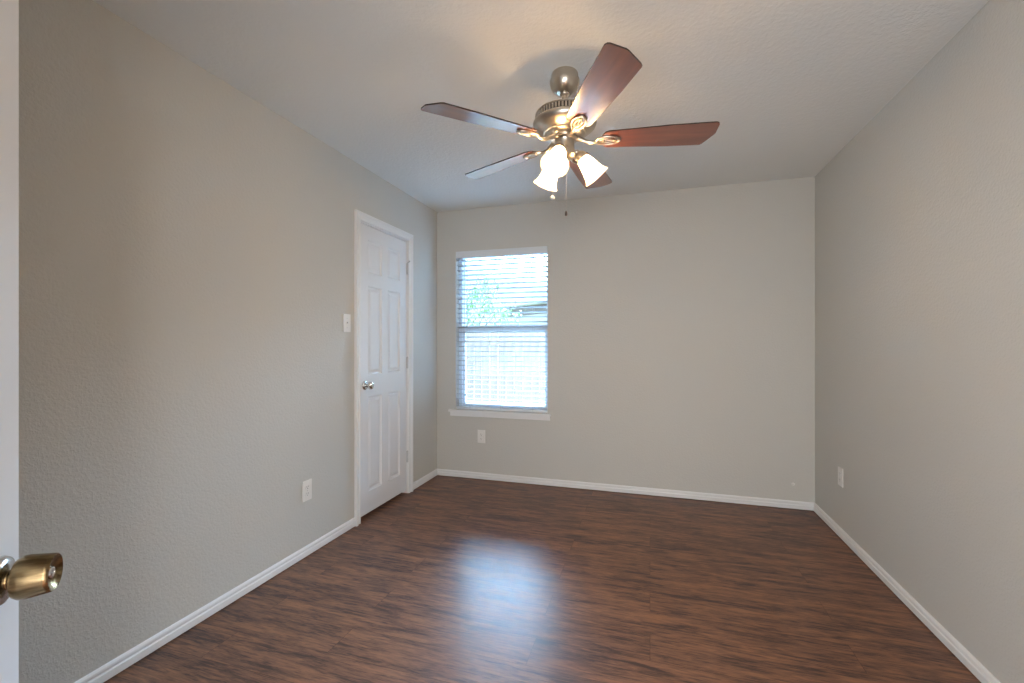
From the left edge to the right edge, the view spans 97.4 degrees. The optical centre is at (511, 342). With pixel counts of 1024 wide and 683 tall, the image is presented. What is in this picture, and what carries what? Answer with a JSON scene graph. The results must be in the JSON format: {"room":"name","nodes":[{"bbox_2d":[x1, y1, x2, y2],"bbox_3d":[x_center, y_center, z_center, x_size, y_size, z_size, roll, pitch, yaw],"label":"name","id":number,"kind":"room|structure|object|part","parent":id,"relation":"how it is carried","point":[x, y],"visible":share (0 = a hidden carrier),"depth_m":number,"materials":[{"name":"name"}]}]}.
{"room":"empty bedroom","nodes":[
{"label":"empty bedroom","id":0,"kind":"room"},
{"bbox_2d":[19,0,436,682],"bbox_3d":[-1.592,0.005,1.527,0.160,2.440,5.587,0,0,17],"label":"wall","id":1,"kind":"structure","parent":0,"point":[186,247],"depth_m":1.84,"materials":[{"name":"grey paint"}]},
{"bbox_2d":[74,517,355,682],"bbox_3d":[-1.442,1.192,1.722,0.014,0.054,2.687,0,0,17],"label":"baseboard","id":2,"kind":"structure","parent":1,"relation":"attached to","point":[115,666],"depth_m":1.97,"materials":[{"name":"white paint"}]},
{"bbox_2d":[302,479,311,501],"bbox_3d":[-1.179,0.848,2.589,0.008,0.116,0.072,0,0,17],"label":"wall outlet","id":3,"kind":"object","parent":1,"relation":"attached to","point":[306,485],"visible":1,"depth_m":2.58,"materials":[{"name":"white plastic"}]},
{"bbox_2d":[343,314,350,331],"bbox_3d":[-1.070,-0.130,2.927,0.018,0.116,0.072,0,0,17],"label":"light switch","id":4,"kind":"object","parent":1,"relation":"attached to","point":[346,317],"visible":1,"depth_m":2.92,"materials":[{"name":"white plastic"}]},
{"bbox_2d":[354,209,412,526],"bbox_3d":[-1.021,0.192,3.391,0.160,2.066,0.654,0,0,17],"label":"door frame","id":5,"kind":"structure","parent":1,"relation":"attached to","point":[405,491],"depth_m":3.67,"materials":[{"name":"white paint"}]},
{"bbox_2d":[361,223,409,516],"bbox_3d":[-0.934,0.185,3.369,0.101,2.020,0.630,0,0,17],"label":"door","id":6,"kind":"structure","parent":1,"relation":"in","point":[384,264],"depth_m":3.35,"materials":[{"name":"white paint"}]},
{"bbox_3d":[-0.988,0.295,3.121,0.059,0.054,0.054,0,0,17],"label":"knob","id":7,"kind":"part","parent":6,"relation":"part of","materials":[{"name":"silver metal"}]},
{"bbox_2d":[413,469,437,489],"bbox_3d":[-0.758,1.192,3.949,0.014,0.054,0.468,0,0,17],"label":"baseboard","id":8,"kind":"structure","parent":1,"relation":"attached to","point":[419,482],"depth_m":3.93,"materials":[{"name":"white paint"}]},
{"bbox_2d":[93,0,988,211],"bbox_3d":[0.105,-1.275,1.007,5.190,0.120,5.907,0,0,17],"label":"ceiling","id":9,"kind":"structure","parent":0,"point":[788,85],"depth_m":2.02,"materials":[{"name":"white paint"}]},
{"bbox_2d":[421,42,719,215],"bbox_3d":[0.276,-0.888,2.039,1.230,0.654,1.242,0,0,17],"label":"ceiling fan","id":10,"kind":"object","parent":9,"relation":"hanging from","point":[564,122],"visible":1,"depth_m":1.94,"materials":[{"name":"brown wood"}]},
{"bbox_3d":[-0.117,-0.909,1.834,0.486,0.006,0.147,0,12,-29],"label":"blade","id":11,"kind":"part","parent":10,"relation":"part of","materials":[{"name":"brown wood"}]},
{"bbox_3d":[-0.058,-0.909,2.307,0.486,0.006,0.147,0,11,43],"label":"blade","id":12,"kind":"part","parent":10,"relation":"part of","materials":[{"name":"brown wood"}]},
{"bbox_3d":[0.178,-0.793,2.126,0.122,0.108,0.122,0,38,-32],"label":"lamp shade","id":13,"kind":"part","parent":10,"relation":"part of","materials":[{"name":"white glass"}]},
{"bbox_3d":[0.193,-0.793,1.925,0.122,0.108,0.122,0,-38,23],"label":"lamp shade","id":14,"kind":"part","parent":10,"relation":"part of","materials":[{"name":"white glass"}]},
{"bbox_3d":[0.196,-0.803,1.932,0.051,0.084,0.051,0,-38,23],"label":"bulb","id":15,"kind":"part","parent":10,"relation":"part of","materials":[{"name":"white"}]},
{"bbox_2d":[555,143,565,150],"bbox_3d":[0.209,-0.844,1.964,0.057,0.059,0.068,0,0,17],"label":"socket","id":16,"kind":"object","parent":10,"relation":"attached to","point":[563,145],"depth_m":1.94,"materials":[{"name":"white glass"}]},
{"bbox_2d":[575,149,586,162],"bbox_3d":[0.310,-0.844,2.035,0.067,0.059,0.058,0,0,17],"label":"socket","id":17,"kind":"object","parent":10,"relation":"attached to","point":[580,156],"depth_m":2.01,"materials":[{"name":"gold"}]},
{"bbox_3d":[0.410,-0.909,2.396,0.147,0.006,0.486,-13,-5,25],"label":"blade","id":18,"kind":"part","parent":10,"relation":"part of","materials":[{"name":"brown wood"}]},
{"bbox_3d":[0.350,-0.793,2.033,0.122,0.108,0.122,-38,1,-2],"label":"lamp shade","id":19,"kind":"part","parent":10,"relation":"part of","materials":[{"name":"white glass"}]},
{"bbox_3d":[0.313,-0.909,1.632,0.147,0.006,0.486,12,-2,-11],"label":"blade","id":20,"kind":"part","parent":10,"relation":"part of","materials":[{"name":"brown wood"}]},
{"bbox_3d":[0.639,-0.909,1.979,0.486,0.006,0.147,0,-12,7],"label":"blade","id":21,"kind":"part","parent":10,"relation":"part of","materials":[{"name":"brown wood"}]},
{"bbox_2d":[104,475,980,682],"bbox_3d":[0.105,1.275,1.007,5.190,0.100,5.907,0,0,17],"label":"floor","id":22,"kind":"structure","parent":0,"point":[450,579],"depth_m":2.08,"materials":[{"name":"laminate"}]},
{"bbox_2d":[437,177,814,510],"bbox_3d":[0.780,0.005,3.805,3.361,2.440,0.160,0,0,17],"label":"wall","id":23,"kind":"structure","parent":0,"point":[681,322],"depth_m":3.59,"materials":[{"name":"grey paint"}]},
{"bbox_2d":[478,430,484,442],"bbox_3d":[-0.275,0.840,4.041,0.072,0.116,0.008,0,0,17],"label":"wall outlet","id":24,"kind":"object","parent":23,"relation":"attached to","point":[481,433],"visible":1,"depth_m":4.04,"materials":[{"name":"white plastic"}]},
{"bbox_2d":[448,409,550,420],"bbox_3d":[-0.111,0.636,4.019,0.955,0.058,0.105,0,0,17],"label":"trim","id":25,"kind":"structure","parent":23,"relation":"attached to","point":[453,412],"depth_m":3.98,"materials":[{"name":"white paint"}]},
{"bbox_2d":[459,253,547,409],"bbox_3d":[-0.074,-0.114,4.092,0.858,1.443,0.063,0,0,17],"label":"window","id":26,"kind":"structure","parent":23,"relation":"in","point":[462,388],"depth_m":4.14,"materials":[{"name":"white plastic"}]},
{"bbox_2d":[456,246,547,412],"bbox_3d":[-0.096,-0.116,4.022,0.854,1.437,0.072,0,0,17],"label":"window blind","id":27,"kind":"object","parent":26,"relation":"attached to","point":[540,249],"visible":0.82,"depth_m":4.02,"materials":[{"name":"white plastic"}]},
{"bbox_3d":[-0.094,-0.097,4.029,0.002,1.387,0.054,0,0,17],"label":"ladder cord","id":28,"kind":"part","parent":27,"relation":"part of","materials":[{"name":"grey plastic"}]},
{"bbox_3d":[-0.094,0.593,4.030,0.850,0.020,0.050,0,0,17],"label":"rail","id":29,"kind":"part","parent":27,"relation":"part of","materials":[{"name":"white plastic"}]},
{"bbox_3d":[-0.071,0.209,4.078,0.804,0.745,0.026,0,0,17],"label":"sash","id":30,"kind":"part","parent":26,"relation":"part of","materials":[{"name":"glass"}]},
{"bbox_3d":[-0.063,-0.455,4.105,0.804,0.704,0.022,0,0,17],"label":"sash","id":31,"kind":"part","parent":26,"relation":"part of","materials":[{"name":"glass"}]},
{"bbox_2d":[437,469,813,509],"bbox_3d":[0.755,1.192,3.722,3.041,0.054,0.014,0,0,17],"label":"baseboard","id":32,"kind":"structure","parent":23,"relation":"attached to","point":[466,474],"depth_m":3.64,"materials":[{"name":"white paint"}]},
{"bbox_2d":[815,0,1023,682],"bbox_3d":[1.714,0.005,1.392,0.160,2.440,3.907,0,0,17],"label":"wall","id":33,"kind":"structure","parent":0,"point":[919,217],"depth_m":1.90,"materials":[{"name":"grey paint"}]},
{"bbox_2d":[838,466,842,487],"bbox_3d":[2.069,0.843,2.836,0.008,0.116,0.072,0,0,17],"label":"wall outlet","id":34,"kind":"object","parent":33,"relation":"attached to","point":[840,470],"visible":1,"depth_m":2.83,"materials":[{"name":"white plastic"}]},
{"bbox_2d":[813,503,1000,682],"bbox_3d":[1.631,1.192,1.417,0.014,0.054,3.907,0,0,17],"label":"baseboard","id":35,"kind":"structure","parent":33,"relation":"attached to","point":[976,668],"depth_m":2.01,"materials":[{"name":"white paint"}]},
{"bbox_3d":[-0.406,0.005,-0.064,3.041,2.440,0.120,0,0,17],"label":"wall","id":36,"kind":"structure","parent":0,"visible":0},
{"bbox_2d":[0,0,62,682],"bbox_3d":[-0.561,0.198,0.345,0.096,2.030,0.766,0,0,-27],"label":"door","id":37,"kind":"structure","parent":36,"relation":"in","point":[31,575],"depth_m":0.66,"materials":[{"name":"white paint"}]},
{"bbox_3d":[-0.687,0.333,0.643,0.052,0.059,0.059,0,0,-27],"label":"knob","id":38,"kind":"part","parent":37,"relation":"part of","materials":[{"name":"gold metal"}]},
{"label":"outside","id":39,"kind":"structure","parent":0,"visible":0},
{"bbox_2d":[466,378,539,403],"bbox_3d":[1.895,1.635,12.999,24.000,0.100,18.033,0,0,17],"label":"ground","id":40,"kind":"structure","parent":39,"point":[466,378],"depth_m":13.85,"materials":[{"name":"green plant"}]},
{"bbox_2d":[466,262,521,366],"bbox_3d":[-1.127,-0.148,10.029,2.431,3.479,2.605,0,0,-22],"label":"tree","id":41,"kind":"object","parent":40,"relation":"on","point":[484,281],"visible":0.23,"depth_m":9.72,"materials":[{"name":"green plant"}]},
{"bbox_2d":[466,332,544,403],"bbox_3d":[-1.375,0.664,8.295,8.910,1.843,0.062,0,0,17],"label":"wooden fence","id":42,"kind":"object","parent":40,"relation":"on","point":[524,396],"visible":0.03,"depth_m":7.88,"materials":[{"name":"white wood"}]},
{"bbox_2d":[495,300,546,392],"bbox_3d":[4.215,0.010,13.838,5.650,3.150,9.850,0,0,-35],"label":"house","id":43,"kind":"structure","parent":40,"relation":"on","point":[521,304],"depth_m":14.76,"materials":[{"name":"beige"}]}
]}

